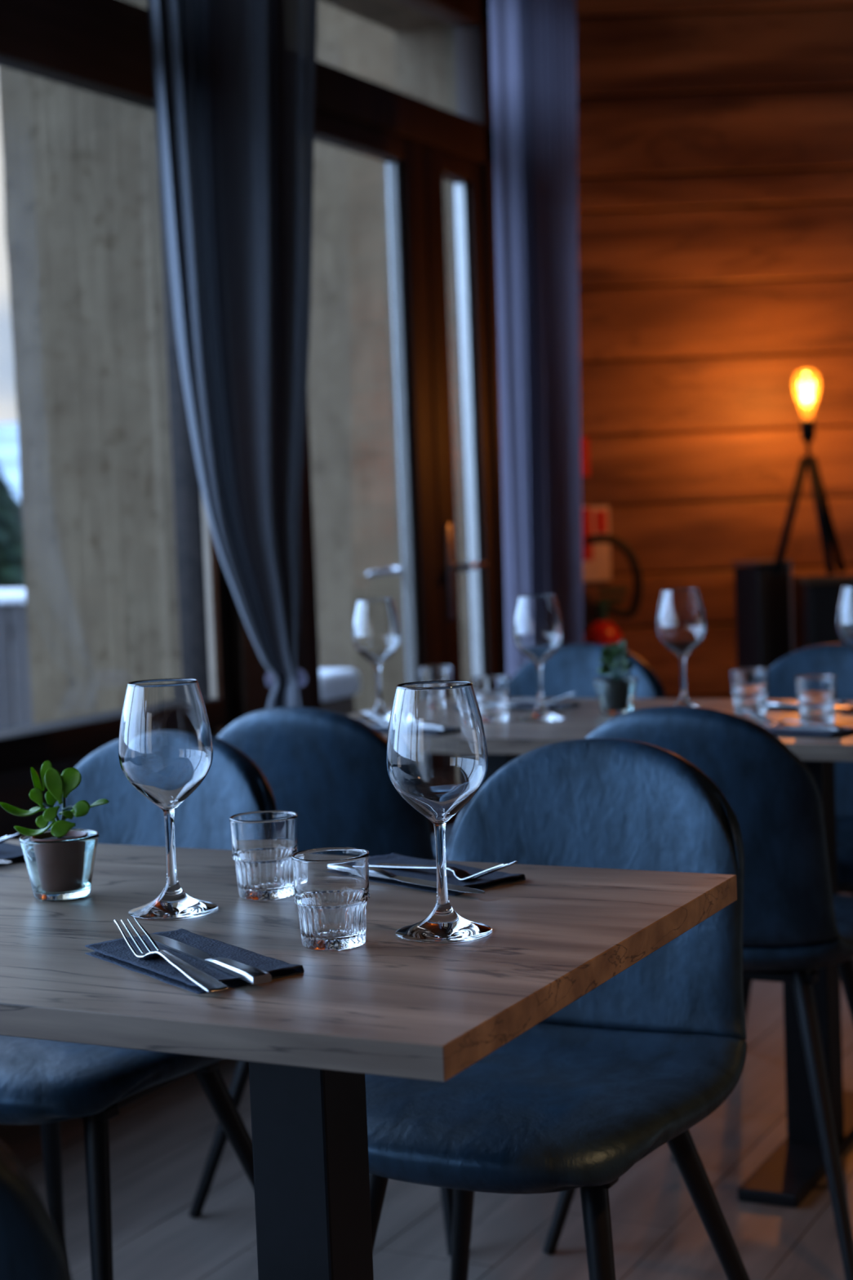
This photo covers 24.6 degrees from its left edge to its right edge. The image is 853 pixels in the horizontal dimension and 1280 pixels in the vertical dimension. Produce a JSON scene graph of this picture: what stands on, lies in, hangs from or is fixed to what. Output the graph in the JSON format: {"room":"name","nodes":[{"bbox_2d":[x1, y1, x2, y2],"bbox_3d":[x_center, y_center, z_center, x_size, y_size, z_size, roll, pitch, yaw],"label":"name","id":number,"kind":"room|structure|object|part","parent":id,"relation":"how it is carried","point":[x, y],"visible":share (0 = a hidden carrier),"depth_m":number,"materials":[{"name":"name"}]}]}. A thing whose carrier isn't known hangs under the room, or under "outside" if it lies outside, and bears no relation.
{"room":"restaurant dining room","nodes":[
{"label":"restaurant dining room","id":0,"kind":"room"},
{"bbox_2d":[18,828,99,900],"bbox_3d":[-0.372,0.229,1.990,0.080,0.063,0.080,-2,4,0],"label":"flower pot","id":1,"kind":"object","parent":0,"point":[60,863],"depth_m":1.96,"materials":[{"name":"glass"}]},
{"bbox_2d":[0,504,310,839],"bbox_3d":[-1.618,-0.444,2.416,0.140,2.950,9.324,0,4,27],"label":"wall","id":2,"kind":"structure","parent":0,"point":[250,692],"depth_m":4.61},
{"bbox_2d":[0,0,232,773],"bbox_3d":[-2.046,-0.251,1.527,0.115,2.710,6.880,0,4,27],"label":"window","id":3,"kind":"structure","parent":2,"relation":"in","point":[103,47],"depth_m":4.28,"materials":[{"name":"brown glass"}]},
{"bbox_2d":[301,0,506,835],"bbox_3d":[-0.083,-0.574,5.452,0.203,2.710,1.300,0,4,27],"label":"door","id":4,"kind":"structure","parent":2,"relation":"in","point":[422,144],"depth_m":5.61,"materials":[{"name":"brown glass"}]},
{"bbox_3d":[-0.105,-0.193,5.551,0.069,0.220,0.150,0,4,27],"label":"handle","id":5,"kind":"part","parent":4,"relation":"part of","materials":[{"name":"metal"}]},
{"bbox_3d":[0.120,-0.201,5.701,0.069,0.280,0.140,0,4,27],"label":"handle","id":6,"kind":"part","parent":4,"relation":"part of","materials":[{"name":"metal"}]},
{"bbox_2d":[0,0,472,724],"bbox_3d":[-1.655,-0.581,3.033,0.468,3.457,10.406,0,4,27],"label":"wall","id":7,"kind":"structure","parent":0,"point":[81,182],"depth_m":4.73,"materials":[{"name":"concrete"}]},
{"bbox_2d":[307,0,406,712],"bbox_3d":[-0.132,-1.409,8.092,1.400,4.360,0.512,0,4,27],"label":"wall","id":8,"kind":"structure","parent":0,"point":[351,396],"depth_m":7.92,"materials":[{"name":"concrete"}]},
{"bbox_2d":[0,893,852,1279],"bbox_3d":[1.723,0.898,2.678,5.848,0.020,14.970,0,4,27],"label":"floor","id":9,"kind":"structure","parent":0,"point":[161,1141],"depth_m":3.18,"materials":[{"name":"wood"}]},
{"bbox_2d":[0,1139,71,1279],"bbox_3d":[-0.290,0.628,1.413,0.488,0.840,0.525,0,4,27],"label":"dining chair","id":10,"kind":"object","parent":9,"relation":"on","point":[31,1246],"visible":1,"depth_m":1.13,"materials":[{"name":"blue leather"}]},
{"bbox_2d":[0,735,276,1279],"bbox_3d":[-0.448,0.563,2.555,0.488,0.840,0.525,0,4,27],"label":"dining chair","id":11,"kind":"object","parent":9,"relation":"on","point":[46,1083],"visible":0.28,"depth_m":2.55,"materials":[{"name":"blue leather"}]},
{"bbox_3d":[-0.528,0.753,2.784,0.031,0.440,0.205,-3,4,-8],"label":"leg","id":12,"kind":"part","parent":11,"relation":"part of","materials":[{"name":"black metal"}]},
{"bbox_3d":[-0.387,0.776,2.326,0.031,0.437,0.146,-3,4,-5],"label":"leg","id":13,"kind":"part","parent":11,"relation":"part of","materials":[{"name":"black metal"}]},
{"bbox_3d":[-0.470,0.520,2.512,0.428,0.086,0.437,0,4,27],"label":"seat","id":14,"kind":"part","parent":11,"relation":"part of","materials":[{"name":"blue leather"}]},
{"bbox_3d":[-0.461,0.563,2.528,0.300,0.017,0.255,0,4,27],"label":"seat frame","id":15,"kind":"part","parent":11,"relation":"part of","materials":[{"name":"black metal"}]},
{"bbox_3d":[-0.368,0.310,2.717,0.411,0.365,0.130,0,4,27],"label":"backrest","id":16,"kind":"part","parent":11,"relation":"part of","materials":[{"name":"blue leather"}]},
{"bbox_3d":[-0.214,0.750,2.626,0.205,0.440,0.031,-4,4,-28],"label":"leg","id":17,"kind":"part","parent":11,"relation":"part of","materials":[{"name":"black metal"}]},
{"bbox_2d":[188,706,453,1256],"bbox_3d":[-0.082,0.505,3.257,0.488,0.840,0.525,0,4,27],"label":"dining chair","id":18,"kind":"object","parent":9,"relation":"on","point":[328,768],"visible":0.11,"depth_m":3.00,"materials":[{"name":"blue leather"}]},
{"bbox_3d":[-0.301,0.717,3.212,0.205,0.440,0.031,-4,4,-28],"label":"leg","id":19,"kind":"part","parent":18,"relation":"part of","materials":[{"name":"black metal"}]},
{"bbox_3d":[-0.181,0.281,3.066,0.411,0.365,0.130,0,4,27],"label":"backrest","id":20,"kind":"part","parent":18,"relation":"part of","materials":[{"name":"blue leather"}]},
{"bbox_3d":[0.014,0.715,3.054,0.031,0.440,0.205,-3,4,-8],"label":"leg","id":21,"kind":"part","parent":18,"relation":"part of","materials":[{"name":"black metal"}]},
{"bbox_2d":[0,839,737,1279],"bbox_3d":[-0.359,0.638,1.964,1.200,0.750,0.667,0,4,27],"label":"dining table","id":22,"kind":"object","parent":9,"relation":"on","point":[389,1005],"visible":0.81,"depth_m":1.74,"materials":[{"name":"brown wood"}]},
{"bbox_2d":[0,842,24,865],"bbox_3d":[-0.532,0.245,2.283,0.101,0.008,0.210,-6,5,-43],"label":"folded napkin","id":23,"kind":"object","parent":22,"relation":"on","point":[13,853],"visible":0.62,"depth_m":2.24,"materials":[{"name":"blue fabric"}]},
{"bbox_2d":[0,858,12,863],"bbox_3d":[-0.549,0.243,2.241,0.234,0.007,0.018,1,5,41],"label":"table knife","id":24,"kind":"object","parent":23,"relation":"on","point":[2,861],"visible":1,"depth_m":2.17,"materials":[{"name":"metal"}]},
{"bbox_2d":[0,832,19,844],"bbox_3d":[-0.551,0.233,2.284,0.207,0.026,0.025,0,4,36],"label":"fork","id":25,"kind":"object","parent":23,"relation":"on","point":[5,838],"visible":1,"depth_m":2.23,"materials":[{"name":"metal"}]},
{"bbox_2d":[0,760,108,900],"bbox_3d":[-0.374,0.191,1.986,0.080,0.138,0.084,1,5,41],"label":"potted succulent","id":26,"kind":"object","parent":22,"relation":"on","point":[60,860],"visible":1,"depth_m":1.97,"materials":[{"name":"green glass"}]},
{"bbox_3d":[-0.365,0.180,1.989,0.048,0.046,0.010,-2,4,0],"label":"stem","id":27,"kind":"part","parent":26,"relation":"part of","materials":[{"name":"plant"}]},
{"bbox_2d":[30,831,87,841],"bbox_3d":[-0.372,0.226,1.989,0.057,0.055,0.057,-2,4,0],"label":"pot","id":28,"kind":"object","parent":26,"relation":"on","point":[35,836],"depth_m":1.98,"materials":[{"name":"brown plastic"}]},
{"bbox_2d":[118,678,218,919],"bbox_3d":[-0.249,0.151,1.884,0.093,0.223,0.093,-3,4,-13],"label":"wine glass","id":29,"kind":"object","parent":22,"relation":"on","point":[166,748],"visible":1,"depth_m":1.85,"materials":[{"name":"glass"}]},
{"bbox_2d":[84,928,304,994],"bbox_3d":[-0.201,0.271,1.666,0.101,0.008,0.210,-5,4,-35],"label":"folded napkin","id":30,"kind":"object","parent":22,"relation":"on","point":[117,952],"visible":0.7,"depth_m":1.65,"materials":[{"name":"blue fabric"}]},
{"bbox_2d":[113,916,228,992],"bbox_3d":[-0.214,0.260,1.629,0.025,0.026,0.207,-4,4,-29],"label":"fork","id":31,"kind":"object","parent":30,"relation":"on","point":[206,982],"visible":1,"depth_m":1.62,"materials":[{"name":"metal"}]},
{"bbox_2d":[144,933,271,984],"bbox_3d":[-0.190,0.265,1.657,0.019,0.007,0.234,-4,4,-31],"label":"table knife","id":32,"kind":"object","parent":30,"relation":"on","point":[251,975],"visible":0.94,"depth_m":1.61,"materials":[{"name":"metal"}]},
{"bbox_3d":[-0.215,0.266,1.700,0.017,0.002,0.134,-4,4,-31],"label":"blade","id":33,"kind":"part","parent":32,"relation":"part of","materials":[{"name":"metal"}]},
{"bbox_3d":[-0.156,0.268,1.600,0.017,0.007,0.100,-4,4,-31],"label":"handle","id":34,"kind":"part","parent":32,"relation":"part of","materials":[{"name":"metal"}]},
{"bbox_2d":[229,810,297,900],"bbox_3d":[-0.161,0.215,1.953,0.068,0.080,0.068,-4,4,-25],"label":"water tumbler","id":35,"kind":"object","parent":22,"relation":"on","point":[264,842],"visible":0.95,"depth_m":1.93,"materials":[{"name":"clear glass"}]},
{"bbox_2d":[291,847,370,951],"bbox_3d":[-0.083,0.227,1.714,0.068,0.080,0.068,0,4,27],"label":"water tumbler","id":36,"kind":"object","parent":22,"relation":"on","point":[331,884],"visible":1,"depth_m":1.69,"materials":[{"name":"clear glass"}]},
{"bbox_2d":[386,680,492,943],"bbox_3d":[0.011,0.150,1.737,0.090,0.223,0.090,1,5,38],"label":"wine glass","id":37,"kind":"object","parent":22,"relation":"on","point":[437,757],"visible":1,"depth_m":1.70,"materials":[{"name":"glass"}]},
{"bbox_2d":[368,853,525,895],"bbox_3d":[-0.004,0.241,2.025,0.101,0.008,0.210,-5,5,-41],"label":"folded napkin","id":38,"kind":"object","parent":22,"relation":"on","point":[496,878],"visible":0.59,"depth_m":2.00,"materials":[{"name":"blue fabric"}]},
{"bbox_2d":[368,866,484,893],"bbox_3d":[-0.023,0.239,1.975,0.018,0.007,0.234,-5,5,-41],"label":"table knife","id":39,"kind":"object","parent":38,"relation":"on","point":[373,872],"visible":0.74,"depth_m":1.96,"materials":[{"name":"metal"}]},
{"bbox_3d":[-0.066,0.237,2.025,0.017,0.007,0.100,-5,5,-41],"label":"handle","id":40,"kind":"part","parent":39,"relation":"part of","materials":[{"name":"metal"}]},
{"bbox_3d":[0.009,0.242,1.937,0.017,0.002,0.134,-5,5,-41],"label":"blade","id":41,"kind":"part","parent":39,"relation":"part of","materials":[{"name":"metal"}]},
{"bbox_2d":[368,861,517,880],"bbox_3d":[0.013,0.229,1.994,0.024,0.026,0.207,-6,5,-43],"label":"fork","id":42,"kind":"object","parent":38,"relation":"on","point":[460,874],"visible":0.97,"depth_m":1.98,"materials":[{"name":"metal"}]},
{"bbox_2d":[431,643,666,860],"bbox_3d":[0.253,0.444,4.011,0.488,0.840,0.525,0,4,27],"label":"dining chair","id":43,"kind":"object","parent":9,"relation":"on","point":[572,668],"visible":0.09,"depth_m":4.18,"materials":[{"name":"blue leather"}]},
{"bbox_3d":[0.231,0.401,3.968,0.428,0.086,0.437,0,4,27],"label":"seat","id":44,"kind":"part","parent":43,"relation":"part of","materials":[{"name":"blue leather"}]},
{"bbox_3d":[0.333,0.191,4.173,0.411,0.365,0.130,0,4,27],"label":"backrest","id":45,"kind":"part","parent":43,"relation":"part of","materials":[{"name":"blue leather"}]},
{"bbox_2d":[364,737,750,1279],"bbox_3d":[0.128,0.559,2.253,0.488,0.840,0.525,0,4,27],"label":"dining chair","id":46,"kind":"object","parent":9,"relation":"on","point":[624,1071],"visible":0.69,"depth_m":2.30,"materials":[{"name":"blue leather"}]},
{"bbox_3d":[-0.090,0.774,2.165,0.146,0.437,0.031,-4,4,-31],"label":"leg","id":47,"kind":"part","parent":46,"relation":"part of","materials":[{"name":"black metal"}]},
{"bbox_3d":[0.048,0.749,2.482,0.031,0.440,0.205,-3,4,-8],"label":"leg","id":48,"kind":"part","parent":46,"relation":"part of","materials":[{"name":"black metal"}]},
{"bbox_3d":[0.106,0.516,2.210,0.428,0.086,0.437,0,4,27],"label":"seat","id":49,"kind":"part","parent":46,"relation":"part of","materials":[{"name":"blue leather"}]},
{"bbox_3d":[0.208,0.306,2.415,0.411,0.365,0.130,0,4,27],"label":"backrest","id":50,"kind":"part","parent":46,"relation":"part of","materials":[{"name":"blue leather"}]},
{"bbox_3d":[0.189,0.772,2.024,0.031,0.437,0.146,-3,4,-5],"label":"leg","id":51,"kind":"part","parent":46,"relation":"part of","materials":[{"name":"black metal"}]},
{"bbox_3d":[0.114,0.559,2.226,0.300,0.017,0.255,0,4,27],"label":"seat frame","id":52,"kind":"part","parent":46,"relation":"part of","materials":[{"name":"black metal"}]},
{"bbox_3d":[0.362,0.747,2.324,0.205,0.440,0.031,-4,4,-28],"label":"leg","id":53,"kind":"part","parent":46,"relation":"part of","materials":[{"name":"black metal"}]},
{"bbox_2d":[346,697,852,1208],"bbox_3d":[0.403,0.512,3.502,1.200,0.750,0.667,0,4,27],"label":"dining table","id":54,"kind":"object","parent":9,"relation":"on","point":[787,1176],"visible":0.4,"depth_m":3.35,"materials":[{"name":"wood"}]},
{"bbox_2d":[351,598,400,721],"bbox_3d":[-0.091,0.036,3.621,0.090,0.223,0.090,-3,4,-15],"label":"wine glass","id":55,"kind":"object","parent":54,"relation":"on","point":[376,632],"visible":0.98,"depth_m":3.59,"materials":[{"name":"glass"}]},
{"bbox_2d":[366,721,388,733],"bbox_3d":[-0.027,0.154,3.417,0.210,0.008,0.101,1,5,41],"label":"folded napkin","id":56,"kind":"object","parent":54,"relation":"on","point":[381,730],"visible":0.12,"depth_m":3.42,"materials":[{"name":"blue fabric"}]},
{"bbox_2d":[362,710,389,725],"bbox_3d":[-0.032,0.140,3.429,0.207,0.026,0.025,1,5,43],"label":"fork","id":57,"kind":"object","parent":56,"relation":"on","point":[367,713],"visible":0.34,"depth_m":3.48,"materials":[{"name":"metal"}]},
{"bbox_2d":[368,724,388,727],"bbox_3d":[-0.048,0.149,3.420,0.234,0.007,0.018,1,5,41],"label":"table knife","id":58,"kind":"object","parent":56,"relation":"on","point":[379,726],"visible":0.09,"depth_m":3.44,"materials":[{"name":"metal"}]},
{"bbox_2d":[417,665,453,681],"bbox_3d":[0.019,0.091,3.809,0.068,0.080,0.068,-1,4,14],"label":"water tumbler","id":59,"kind":"object","parent":54,"relation":"on","point":[428,673],"visible":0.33,"depth_m":3.78,"materials":[{"name":"clear glass"}]},
{"bbox_2d":[471,675,510,722],"bbox_3d":[0.117,0.106,3.518,0.068,0.080,0.068,-5,5,-38],"label":"water tumbler","id":60,"kind":"object","parent":54,"relation":"on","point":[491,691],"visible":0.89,"depth_m":3.49,"materials":[{"name":"clear glass"}]},
{"bbox_2d":[512,594,564,721],"bbox_3d":[0.201,0.031,3.509,0.090,0.223,0.090,-1,4,12],"label":"wine glass","id":61,"kind":"object","parent":54,"relation":"on","point":[537,629],"visible":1,"depth_m":3.48,"materials":[{"name":"glass"}]},
{"bbox_2d":[508,701,579,711],"bbox_3d":[0.180,0.126,3.750,0.210,0.008,0.101,0,4,37],"label":"folded napkin","id":62,"kind":"object","parent":54,"relation":"on","point":[573,704],"visible":0.41,"depth_m":3.72,"materials":[{"name":"blue fabric"}]},
{"bbox_2d":[508,702,576,707],"bbox_3d":[0.185,0.122,3.707,0.234,0.007,0.018,1,5,39],"label":"table knife","id":63,"kind":"object","parent":62,"relation":"on","point":[509,704],"visible":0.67,"depth_m":3.69,"materials":[{"name":"metal"}]},
{"bbox_3d":[0.134,0.122,3.749,0.100,0.007,0.017,1,5,39],"label":"handle","id":64,"kind":"part","parent":63,"relation":"part of","materials":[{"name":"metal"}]},
{"bbox_3d":[0.224,0.125,3.675,0.134,0.002,0.017,1,5,39],"label":"blade","id":65,"kind":"part","parent":63,"relation":"part of","materials":[{"name":"metal"}]},
{"bbox_2d":[508,692,577,705],"bbox_3d":[0.193,0.112,3.746,0.207,0.026,0.025,0,4,33],"label":"fork","id":66,"kind":"object","parent":62,"relation":"on","point":[571,694],"visible":0.67,"depth_m":3.71,"materials":[{"name":"metal"}]},
{"bbox_2d":[593,639,638,714],"bbox_3d":[0.344,0.066,3.566,0.080,0.134,0.080,1,5,39],"label":"potted succulent","id":67,"kind":"object","parent":54,"relation":"on","point":[615,695],"visible":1,"depth_m":3.55,"materials":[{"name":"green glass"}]},
{"bbox_3d":[0.346,0.055,3.566,0.029,0.043,0.008,0,4,27],"label":"stem","id":68,"kind":"part","parent":67,"relation":"part of","materials":[{"name":"plant"}]},
{"bbox_2d":[600,677,631,680],"bbox_3d":[0.346,0.098,3.568,0.057,0.055,0.057,0,4,27],"label":"pot","id":69,"kind":"object","parent":67,"relation":"attached to","point":[602,678],"depth_m":3.58,"materials":[{"name":"black plastic"}]},
{"bbox_2d":[656,587,706,707],"bbox_3d":[0.463,0.019,3.544,0.090,0.223,0.090,-3,4,-14],"label":"wine glass","id":70,"kind":"object","parent":54,"relation":"on","point":[681,624],"visible":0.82,"depth_m":3.51,"materials":[{"name":"glass"}]},
{"bbox_2d":[729,666,768,715],"bbox_3d":[0.573,0.091,3.467,0.068,0.080,0.068,-2,4,1],"label":"water tumbler","id":71,"kind":"object","parent":54,"relation":"on","point":[749,686],"visible":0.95,"depth_m":3.44,"materials":[{"name":"clear glass"}]},
{"bbox_2d":[756,723,852,738],"bbox_3d":[0.588,0.146,3.170,0.210,0.008,0.101,1,5,41],"label":"folded napkin","id":72,"kind":"object","parent":54,"relation":"on","point":[776,731],"visible":0.57,"depth_m":3.12,"materials":[{"name":"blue fabric"}]},
{"bbox_2d":[741,708,852,728],"bbox_3d":[0.609,0.130,3.202,0.207,0.026,0.025,1,5,41],"label":"fork","id":73,"kind":"object","parent":72,"relation":"on","point":[771,722],"visible":0.96,"depth_m":3.22,"materials":[{"name":"metal"}]},
{"bbox_2d":[761,724,844,731],"bbox_3d":[0.573,0.139,3.190,0.234,0.007,0.018,1,5,43],"label":"table knife","id":74,"kind":"object","parent":72,"relation":"on","point":[815,727],"visible":0.7,"depth_m":3.14,"materials":[{"name":"metal"}]},
{"bbox_3d":[0.537,0.141,3.224,0.134,0.002,0.017,1,5,43],"label":"blade","id":75,"kind":"part","parent":74,"relation":"part of","materials":[{"name":"metal"}]},
{"bbox_2d":[767,700,852,711],"bbox_3d":[0.705,0.119,3.525,0.210,0.008,0.101,0,4,37],"label":"folded napkin","id":76,"kind":"object","parent":54,"relation":"on","point":[769,708],"visible":0.35,"depth_m":3.52,"materials":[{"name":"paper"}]},
{"bbox_2d":[767,701,852,707],"bbox_3d":[0.710,0.116,3.481,0.234,0.007,0.018,1,5,39],"label":"table knife","id":77,"kind":"object","parent":76,"relation":"on","point":[769,703],"visible":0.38,"depth_m":3.52,"materials":[{"name":"metal"}]},
{"bbox_3d":[0.658,0.115,3.523,0.100,0.007,0.017,1,5,39],"label":"handle","id":78,"kind":"part","parent":77,"relation":"part of","materials":[{"name":"metal"}]},
{"bbox_3d":[0.748,0.118,3.450,0.134,0.002,0.017,1,5,39],"label":"blade","id":79,"kind":"part","parent":77,"relation":"part of","materials":[{"name":"metal"}]},
{"bbox_2d":[792,699,852,705],"bbox_3d":[0.717,0.105,3.520,0.207,0.026,0.025,0,4,33],"label":"fork","id":80,"kind":"object","parent":76,"relation":"on","point":[842,702],"visible":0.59,"depth_m":3.50,"materials":[{"name":"metal"}]},
{"bbox_2d":[795,674,836,724],"bbox_3d":[0.652,0.100,3.273,0.068,0.080,0.068,1,5,39],"label":"water tumbler","id":81,"kind":"object","parent":54,"relation":"on","point":[816,694],"visible":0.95,"depth_m":3.25,"materials":[{"name":"clear glass"}]},
{"bbox_2d":[835,584,852,715],"bbox_3d":[0.760,0.016,3.408,0.090,0.223,0.090,-3,4,-14],"label":"wine glass","id":82,"kind":"object","parent":54,"relation":"on","point":[844,621],"visible":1,"depth_m":3.38,"materials":[{"name":"glass"}]},
{"bbox_2d":[542,706,852,1279],"bbox_3d":[0.480,0.496,3.041,0.488,0.840,0.525,0,4,27],"label":"dining chair","id":83,"kind":"object","parent":9,"relation":"on","point":[794,926],"visible":0.45,"depth_m":2.79,"materials":[{"name":"blue leather"}]},
{"bbox_3d":[0.262,0.708,2.995,0.205,0.440,0.031,-4,4,-28],"label":"leg","id":84,"kind":"part","parent":83,"relation":"part of","materials":[{"name":"black metal"}]},
{"bbox_3d":[0.382,0.272,2.849,0.411,0.365,0.130,0,4,27],"label":"backrest","id":85,"kind":"part","parent":83,"relation":"part of","materials":[{"name":"blue leather"}]},
{"bbox_3d":[0.494,0.492,3.068,0.300,0.017,0.255,0,4,27],"label":"seat frame","id":86,"kind":"part","parent":83,"relation":"part of","materials":[{"name":"black metal"}]},
{"bbox_3d":[0.499,0.446,3.078,0.428,0.086,0.437,0,4,27],"label":"seat","id":87,"kind":"part","parent":83,"relation":"part of","materials":[{"name":"blue leather"}]},
{"bbox_3d":[0.576,0.706,2.837,0.031,0.440,0.205,-3,4,-8],"label":"leg","id":88,"kind":"part","parent":83,"relation":"part of","materials":[{"name":"black metal"}]},
{"bbox_3d":[0.714,0.681,3.154,0.146,0.437,0.031,-4,4,-31],"label":"leg","id":89,"kind":"part","parent":83,"relation":"part of","materials":[{"name":"black metal"}]},
{"bbox_2d":[731,560,794,668],"bbox_3d":[1.091,0.215,6.284,0.142,0.940,0.140,-4,4,-28],"label":"pedestal","id":90,"kind":"object","parent":9,"relation":"on","point":[764,600],"visible":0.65,"depth_m":6.21,"materials":[{"name":"black paint"}]},
{"bbox_3d":[1.072,-0.248,6.254,0.142,0.010,0.140,-4,4,-28],"label":"lid","id":91,"kind":"part","parent":90,"relation":"part of","materials":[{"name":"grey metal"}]},
{"bbox_3d":[1.146,0.215,6.313,0.008,0.932,0.134,-4,4,-28],"label":"panel","id":92,"kind":"part","parent":90,"relation":"part of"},
{"bbox_2d":[743,643,852,1020],"bbox_3d":[0.737,0.443,3.728,0.488,0.840,0.525,0,4,27],"label":"dining chair","id":93,"kind":"object","parent":9,"relation":"on","point":[834,659],"visible":0.1,"depth_m":3.89,"materials":[{"name":"blue leather"}]},
{"bbox_3d":[0.657,0.633,3.957,0.031,0.440,0.205,-3,4,-8],"label":"leg","id":94,"kind":"part","parent":93,"relation":"part of","materials":[{"name":"black metal"}]},
{"bbox_3d":[0.817,0.190,3.889,0.411,0.365,0.130,0,4,27],"label":"backrest","id":95,"kind":"part","parent":93,"relation":"part of","materials":[{"name":"blue leather"}]},
{"bbox_3d":[0.715,0.400,3.684,0.428,0.086,0.437,0,4,27],"label":"seat","id":96,"kind":"part","parent":93,"relation":"part of","materials":[{"name":"blue leather"}]},
{"bbox_2d":[792,570,852,651],"bbox_3d":[1.955,0.205,6.327,1.520,0.888,0.474,-2,4,0],"label":"base cabinet","id":97,"kind":"object","parent":9,"relation":"on","point":[815,594],"visible":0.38,"depth_m":6.09,"materials":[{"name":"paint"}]},
{"bbox_2d":[772,368,845,576],"bbox_3d":[1.193,-0.524,6.122,0.197,0.641,0.207,0,4,27],"label":"lamp","id":98,"kind":"object","parent":97,"relation":"on","point":[828,533],"visible":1,"depth_m":6.09,"materials":[{"name":"metal"}]},
{"bbox_3d":[1.135,-0.384,6.101,0.135,0.369,0.028,-3,4,-15],"label":"leg","id":99,"kind":"part","parent":98,"relation":"part of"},
{"bbox_3d":[1.184,-0.763,6.095,0.084,0.160,0.084,0,4,27],"label":"bulb","id":100,"kind":"part","parent":98,"relation":"part of","materials":[{"name":"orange glass"}]},
{"bbox_2d":[800,419,815,442],"bbox_3d":[1.188,-0.650,6.102,0.044,0.070,0.044,0,4,27],"label":"socket","id":101,"kind":"object","parent":98,"relation":"attached to","point":[807,426],"depth_m":6.09,"materials":[{"name":"metal"}]},
{"bbox_3d":[1.219,-0.385,6.064,0.028,0.368,0.122,-4,4,-21],"label":"leg","id":102,"kind":"part","parent":98,"relation":"part of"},
{"bbox_3d":[1.257,-0.392,6.150,0.137,0.369,0.029,-4,4,-28],"label":"leg","id":103,"kind":"part","parent":98,"relation":"part of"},
{"bbox_3d":[1.457,0.217,6.115,0.492,0.788,0.018,-2,4,0],"label":"door","id":104,"kind":"part","parent":97,"relation":"part of","materials":[{"name":"black paint"}]},
{"bbox_2d":[593,676,638,714],"bbox_3d":[0.346,0.102,3.568,0.080,0.063,0.080,0,4,27],"label":"glass cup","id":105,"kind":"object","parent":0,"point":[615,695],"depth_m":3.54,"materials":[{"name":"glass"}]},
{"bbox_2d":[575,0,852,698],"bbox_3d":[3.607,-0.910,6.580,6.350,2.950,0.120,-2,4,0],"label":"wall","id":106,"kind":"structure","parent":0,"point":[715,137],"depth_m":6.50,"materials":[{"name":"brown wood"}]},
{"bbox_2d":[581,436,590,476],"bbox_3d":[0.517,-0.610,6.525,0.050,0.130,0.007,-2,4,0],"label":"sign","id":107,"kind":"object","parent":106,"relation":"attached to","point":[585,472],"visible":0.51,"depth_m":6.52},
{"bbox_2d":[582,505,611,581],"bbox_3d":[0.554,-0.321,6.542,0.118,0.250,0.009,-2,4,0],"label":"safety sign","id":108,"kind":"object","parent":106,"relation":"attached to","point":[595,519],"visible":0.68,"depth_m":6.54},
{"bbox_3d":[0.527,-0.352,6.537,0.054,0.174,0.002,-2,4,0],"label":"red panel","id":109,"kind":"part","parent":108,"relation":"part of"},
{"bbox_3d":[0.582,-0.395,6.534,0.040,0.075,0.002,-2,4,0],"label":"red panel","id":110,"kind":"part","parent":108,"relation":"part of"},
{"bbox_2d":[583,534,642,644],"bbox_3d":[0.608,0.036,6.480,0.190,0.772,0.154,0,5,37],"label":"fire extinguisher","id":111,"kind":"object","parent":106,"relation":"attached to","point":[602,631],"visible":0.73,"depth_m":6.45,"materials":[{"name":"red metal"}]},
{"bbox_3d":[0.610,-0.115,6.477,0.109,0.112,0.048,-2,4,0],"label":"valve handle","id":112,"kind":"part","parent":111,"relation":"part of","materials":[{"name":"black plastic"}]},
{"bbox_3d":[1.564,-2.101,2.463,6.000,0.100,12.700,0,4,27],"label":"ceiling","id":113,"kind":"structure","parent":0,"visible":0},
{"bbox_3d":[-0.050,-2.130,4.903,0.024,0.024,2.600,0,4,27],"label":"rail","id":114,"kind":"object","parent":113,"relation":"attached to","visible":0},
{"bbox_2d":[147,0,317,708],"bbox_3d":[-0.336,-0.611,4.204,0.319,2.900,0.493,0,4,27],"label":"curtain","id":115,"kind":"object","parent":114,"relation":"hanging from","point":[234,80],"visible":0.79,"depth_m":4.13,"materials":[{"name":"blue fabric"}]},
{"bbox_2d":[488,0,583,679],"bbox_3d":[0.344,-0.717,5.472,0.108,2.900,0.560,0,4,27],"label":"curtain","id":116,"kind":"object","parent":114,"relation":"hanging from","point":[533,42],"visible":0.73,"depth_m":5.35,"materials":[{"name":"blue fabric"}]},
{"label":"outside","id":117,"kind":"structure","parent":0,"visible":0},
{"bbox_2d":[0,422,21,502],"bbox_3d":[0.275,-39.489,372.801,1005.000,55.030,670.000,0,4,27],"label":"mountain","id":118,"kind":"structure","parent":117,"point":[9,455],"depth_m":576.45},
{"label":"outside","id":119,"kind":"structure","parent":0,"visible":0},
{"bbox_2d":[10,614,17,728],"bbox_3d":[-14.419,-0.598,40.911,57.390,0.250,180.000,0,4,27],"label":"ground","id":120,"kind":"structure","parent":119,"point":[11,615],"depth_m":16.93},
{"bbox_2d":[0,466,25,611],"bbox_3d":[-6.199,-1.538,26.918,3.520,2.750,3.575,0,4,27],"label":"conifer tree","id":121,"kind":"object","parent":120,"relation":"on","point":[11,561],"visible":0.45,"depth_m":26.37,"materials":[{"name":"green plant"}]},
{"bbox_2d":[0,588,32,730],"bbox_3d":[-1.815,0.249,9.493,2.900,1.000,0.140,0,4,27],"label":"fence","id":122,"kind":"object","parent":120,"relation":"on","point":[15,630],"visible":0.1,"depth_m":9.54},
{"bbox_2d":[320,668,360,715],"bbox_3d":[-0.392,0.492,6.471,0.300,0.780,0.280,0,4,27],"label":"stone post","id":123,"kind":"object","parent":120,"relation":"on","point":[338,686],"visible":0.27,"depth_m":6.39,"materials":[{"name":"stone"}]}
]}

